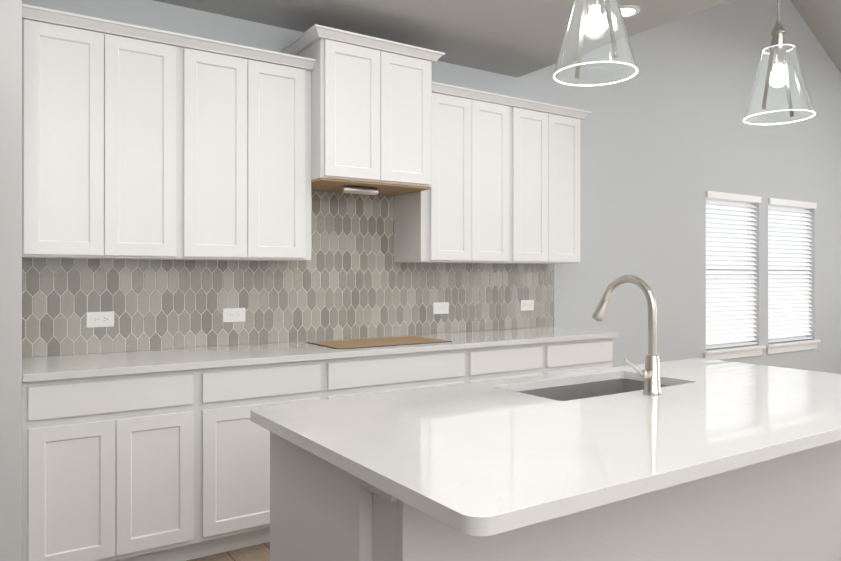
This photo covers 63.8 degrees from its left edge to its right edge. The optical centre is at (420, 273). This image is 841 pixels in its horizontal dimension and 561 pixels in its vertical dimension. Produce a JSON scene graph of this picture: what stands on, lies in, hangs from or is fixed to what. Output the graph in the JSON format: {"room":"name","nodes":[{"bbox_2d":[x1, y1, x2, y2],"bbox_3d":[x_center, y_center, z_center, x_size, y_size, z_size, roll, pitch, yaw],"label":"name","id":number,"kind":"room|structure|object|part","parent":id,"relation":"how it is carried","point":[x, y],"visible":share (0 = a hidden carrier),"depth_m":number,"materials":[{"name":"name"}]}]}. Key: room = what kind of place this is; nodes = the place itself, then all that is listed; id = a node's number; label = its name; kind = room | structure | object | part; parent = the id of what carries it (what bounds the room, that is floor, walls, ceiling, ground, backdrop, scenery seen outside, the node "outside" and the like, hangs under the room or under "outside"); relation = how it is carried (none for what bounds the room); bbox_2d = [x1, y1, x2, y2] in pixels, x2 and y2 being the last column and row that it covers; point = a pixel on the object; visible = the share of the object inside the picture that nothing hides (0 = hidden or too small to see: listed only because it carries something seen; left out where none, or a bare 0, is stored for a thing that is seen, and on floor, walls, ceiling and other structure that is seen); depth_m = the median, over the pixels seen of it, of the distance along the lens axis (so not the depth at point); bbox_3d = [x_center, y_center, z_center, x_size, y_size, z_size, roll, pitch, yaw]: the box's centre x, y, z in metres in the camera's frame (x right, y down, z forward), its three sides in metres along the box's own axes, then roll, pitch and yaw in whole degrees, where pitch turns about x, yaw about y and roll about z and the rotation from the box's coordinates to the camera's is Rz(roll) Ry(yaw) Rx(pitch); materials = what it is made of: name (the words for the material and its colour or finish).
{"room":"kitchen","nodes":[
{"label":"kitchen","id":0,"kind":"room"},
{"bbox_2d":[0,0,21,560],"bbox_3d":[-2.321,-0.054,2.481,1.448,2.724,0.660,0,0,-33],"label":"wall","id":1,"kind":"structure","parent":0,"point":[10,280],"depth_m":2.60,"materials":[{"name":"white paint"}]},
{"bbox_2d":[187,542,269,560],"bbox_3d":[2.842,1.353,1.875,14.000,0.100,7.650,0,0,-33],"label":"floor","id":2,"kind":"structure","parent":0,"point":[259,552],"depth_m":3.13,"materials":[{"name":"brown wood"}]},
{"bbox_2d":[22,371,201,560],"bbox_3d":[-1.443,0.863,3.083,0.678,0.883,0.619,0,0,-33],"label":"base cabinet","id":3,"kind":"object","parent":2,"relation":"on","point":[154,455],"depth_m":2.82,"materials":[{"name":"white paint"}]},
{"bbox_2d":[22,327,617,382],"bbox_3d":[-0.284,0.407,3.834,3.440,0.031,0.636,0,0,-33],"label":"countertop","id":4,"kind":"structure","parent":3,"relation":"on","point":[38,369],"depth_m":3.40,"materials":[{"name":"white stone"}]},
{"bbox_2d":[306,336,451,348],"bbox_3d":[-0.236,0.389,3.878,0.730,0.003,0.410,0,0,-33],"label":"cooktop","id":5,"kind":"object","parent":4,"relation":"in","point":[405,340],"depth_m":3.83,"materials":[{"name":"brown wood"}]},
{"bbox_2d":[202,359,329,556],"bbox_3d":[-0.903,0.864,3.438,0.616,0.883,0.619,0,0,-33],"label":"base cabinet","id":6,"kind":"object","parent":2,"relation":"on","point":[235,449],"depth_m":3.13,"materials":[{"name":"white paint"}]},
{"bbox_2d":[330,351,469,398],"bbox_3d":[-0.274,0.864,3.852,0.890,0.883,0.619,0,0,-33],"label":"base cabinet","id":7,"kind":"object","parent":2,"relation":"on","point":[377,374],"depth_m":3.59,"materials":[{"name":"white paint"}]},
{"bbox_2d":[470,343,549,382],"bbox_3d":[0.348,0.864,4.262,0.600,0.883,0.619,0,0,-33],"label":"base cabinet","id":8,"kind":"object","parent":2,"relation":"on","point":[486,363],"depth_m":4.01,"materials":[{"name":"white paint"}]},
{"bbox_2d":[270,435,840,560],"bbox_3d":[0.600,0.863,2.239,2.033,0.887,0.696,0,0,-33],"label":"kitchen island","id":9,"kind":"object","parent":2,"relation":"on","point":[788,509],"depth_m":1.86,"materials":[{"name":"white paint"}]},
{"bbox_2d":[250,359,840,542],"bbox_3d":[0.691,0.406,2.108,2.158,0.031,1.076,0,0,-33],"label":"island countertop","id":10,"kind":"structure","parent":9,"relation":"on","point":[484,460],"depth_m":1.64,"materials":[{"name":"white stone"}]},
{"bbox_2d":[510,375,669,398],"bbox_3d":[0.626,0.523,2.397,0.733,0.227,0.388,0,0,-33],"label":"sink","id":11,"kind":"object","parent":10,"relation":"in","point":[573,388],"depth_m":2.60,"materials":[{"name":"grey metal"}]},
{"bbox_2d":[592,275,665,394],"bbox_3d":[0.648,0.196,2.259,0.164,0.387,0.278,0,0,-33],"label":"faucet","id":12,"kind":"object","parent":10,"relation":"on","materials":[{"name":"silver metal"}]},
{"bbox_2d":[550,339,612,373],"bbox_3d":[0.865,0.865,4.602,0.636,0.883,0.619,0,0,-33],"label":"base cabinet","id":13,"kind":"object","parent":2,"relation":"on","point":[587,354],"depth_m":4.35,"materials":[{"name":"white paint"}]},
{"bbox_2d":[153,0,701,74],"bbox_3d":[-0.194,-1.478,-0.122,6.730,0.120,7.650,0,0,-33],"label":"ceiling","id":14,"kind":"structure","parent":0,"point":[503,37],"depth_m":3.77,"materials":[{"name":"white paint"}]},
{"bbox_2d":[553,0,637,85],"bbox_3d":[0.477,-0.980,1.846,0.225,0.871,0.225,0,0,-33],"label":"pendant light","id":15,"kind":"object","parent":14,"relation":"hanging from","point":[596,49],"visible":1,"depth_m":1.78,"materials":[{"name":"clear glass"}]},
{"bbox_2d":[620,5,639,17],"bbox_3d":[1.093,-1.410,3.634,0.170,0.010,0.170,0,0,-33],"label":"recessed light","id":16,"kind":"object","parent":14,"relation":"in","point":[629,10],"visible":0.46,"depth_m":3.62,"materials":[{"name":"white"}]},
{"bbox_2d":[743,0,815,124],"bbox_3d":[1.246,-0.979,2.352,0.225,0.871,0.225,0,0,-33],"label":"pendant light","id":17,"kind":"object","parent":14,"relation":"hanging from","point":[779,94],"visible":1,"depth_m":2.30,"materials":[{"name":"clear glass"}]},
{"bbox_3d":[1.246,-0.663,2.352,0.224,0.235,0.224,0,0,-33],"label":"glass","id":18,"kind":"part","parent":17,"relation":"part of","materials":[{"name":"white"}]},
{"bbox_2d":[22,0,840,373],"bbox_3d":[1.741,-1.293,5.641,11.700,5.200,0.150,0,0,-33],"label":"wall","id":19,"kind":"structure","parent":0,"point":[668,138],"depth_m":5.88,"materials":[{"name":"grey paint"}]},
{"bbox_2d":[22,4,109,258],"bbox_3d":[-1.664,-0.609,3.108,0.334,1.069,0.333,0,0,-33],"label":"upper cabinet","id":20,"kind":"object","parent":19,"relation":"attached to","point":[66,55],"depth_m":2.98,"materials":[{"name":"white paint"}]},
{"bbox_2d":[110,20,185,259],"bbox_3d":[-1.385,-0.609,3.292,0.334,1.069,0.333,0,0,-33],"label":"upper cabinet","id":21,"kind":"object","parent":19,"relation":"attached to","point":[142,143],"depth_m":3.17,"materials":[{"name":"white paint"}]},
{"bbox_2d":[186,35,249,260],"bbox_3d":[-1.107,-0.608,3.475,0.333,1.069,0.333,0,0,-33],"label":"upper cabinet","id":22,"kind":"object","parent":19,"relation":"attached to","point":[217,72],"depth_m":3.35,"materials":[{"name":"white paint"}]},
{"bbox_2d":[250,47,317,260],"bbox_3d":[-0.818,-0.608,3.665,0.358,1.069,0.333,0,0,-33],"label":"upper cabinet","id":23,"kind":"object","parent":19,"relation":"attached to","point":[281,186],"depth_m":3.53,"materials":[{"name":"white paint"}]},
{"bbox_2d":[22,192,553,356],"bbox_3d":[-0.448,-0.059,4.107,3.463,0.900,0.004,0,0,-33],"label":"backsplash","id":24,"kind":"structure","parent":19,"relation":"attached to","point":[267,291],"depth_m":3.88,"materials":[{"name":"grey tile"}]},
{"bbox_2d":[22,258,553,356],"bbox_3d":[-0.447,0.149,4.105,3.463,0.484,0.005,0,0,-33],"label":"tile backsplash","id":25,"kind":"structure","parent":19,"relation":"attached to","point":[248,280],"depth_m":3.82,"materials":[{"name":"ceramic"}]},
{"bbox_2d":[86,311,113,327],"bbox_3d":[-1.585,0.225,3.347,0.125,0.076,0.008,0,0,-33],"label":"electrical outlet","id":26,"kind":"object","parent":25,"relation":"attached to","point":[99,319],"visible":1,"depth_m":3.35,"materials":[{"name":"white plastic"}]},
{"bbox_2d":[223,308,244,321],"bbox_3d":[-1.024,0.225,3.717,0.125,0.076,0.008,0,0,-33],"label":"electrical outlet","id":27,"kind":"object","parent":25,"relation":"attached to","point":[233,314],"visible":1,"depth_m":3.71,"materials":[{"name":"white plastic"}]},
{"bbox_2d":[433,302,448,313],"bbox_3d":[0.137,0.226,4.481,0.125,0.076,0.008,0,0,-33],"label":"electrical outlet","id":28,"kind":"object","parent":25,"relation":"attached to","point":[440,307],"visible":1,"depth_m":4.48,"materials":[{"name":"white plastic"}]},
{"bbox_2d":[521,300,533,310],"bbox_3d":[0.776,0.226,4.902,0.125,0.076,0.008,0,0,-33],"label":"electrical outlet","id":29,"kind":"object","parent":25,"relation":"attached to","point":[527,305],"visible":1,"depth_m":4.90,"materials":[{"name":"white plastic"}]},
{"bbox_2d":[286,25,385,191],"bbox_3d":[-0.489,-0.895,3.813,0.353,0.777,0.448,0,0,-33],"label":"upper cabinet","id":30,"kind":"object","parent":19,"relation":"attached to","point":[348,69],"depth_m":3.63,"materials":[{"name":"white paint"}]},
{"bbox_2d":[311,190,393,258],"bbox_3d":[-0.464,-0.301,4.095,0.747,0.416,0.005,0,0,-33],"label":"tile backsplash","id":31,"kind":"structure","parent":19,"relation":"attached to","point":[330,224],"depth_m":4.12,"materials":[{"name":"tile"}]},
{"bbox_2d":[354,40,437,195],"bbox_3d":[-0.195,-0.895,4.007,0.353,0.777,0.448,0,0,-33],"label":"upper cabinet","id":32,"kind":"object","parent":19,"relation":"attached to","point":[411,93],"depth_m":3.84,"materials":[{"name":"white paint"}]},
{"bbox_2d":[394,83,473,262],"bbox_3d":[0.075,-0.608,4.254,0.369,1.069,0.333,0,0,-33],"label":"upper cabinet","id":33,"kind":"object","parent":19,"relation":"attached to","point":[437,226],"depth_m":4.14,"materials":[{"name":"white paint"}]},
{"bbox_2d":[474,90,513,263],"bbox_3d":[0.365,-0.608,4.444,0.325,1.069,0.333,0,0,-33],"label":"upper cabinet","id":34,"kind":"object","parent":19,"relation":"attached to","point":[493,113],"depth_m":4.32,"materials":[{"name":"white paint"}]},
{"bbox_2d":[514,97,549,263],"bbox_3d":[0.637,-0.607,4.624,0.327,1.069,0.333,0,0,-33],"label":"upper cabinet","id":35,"kind":"object","parent":19,"relation":"attached to","point":[531,118],"depth_m":4.50,"materials":[{"name":"white paint"}]},
{"bbox_2d":[550,104,585,263],"bbox_3d":[0.911,-0.607,4.804,0.328,1.069,0.333,0,0,-33],"label":"upper cabinet","id":36,"kind":"object","parent":19,"relation":"attached to","point":[564,122],"depth_m":4.67,"materials":[{"name":"white paint"}]},
{"bbox_2d":[703,199,765,359],"bbox_3d":[2.913,0.017,6.373,0.955,1.541,0.165,0,0,-33],"label":"window","id":37,"kind":"structure","parent":19,"relation":"in","point":[730,353],"depth_m":6.42,"materials":[{"name":"white"}]},
{"bbox_2d":[706,191,760,348],"bbox_3d":[2.926,-0.034,6.355,0.861,1.433,0.084,0,0,-33],"label":"window blinds","id":38,"kind":"object","parent":37,"relation":"attached to","point":[719,316],"visible":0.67,"depth_m":6.37,"materials":[{"name":"white plastic"}]},
{"bbox_2d":[766,205,820,353],"bbox_3d":[3.776,0.018,6.941,0.980,1.541,0.165,0,0,-33],"label":"window","id":39,"kind":"structure","parent":19,"relation":"in","point":[790,346],"depth_m":6.99,"materials":[{"name":"white"}]},
{"bbox_2d":[768,198,816,342],"bbox_3d":[3.788,-0.033,6.922,0.886,1.433,0.084,0,0,-33],"label":"window blinds","id":40,"kind":"object","parent":39,"relation":"attached to","point":[800,293],"visible":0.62,"depth_m":6.94,"materials":[{"name":"white plastic"}]},
{"bbox_2d":[506,0,840,77],"bbox_3d":[5.653,-2.315,3.728,7.270,2.860,7.650,0,0,-33],"label":"ceiling","id":41,"kind":"structure","parent":0,"point":[822,19],"depth_m":6.82,"materials":[{"name":"white paint"}]}
]}

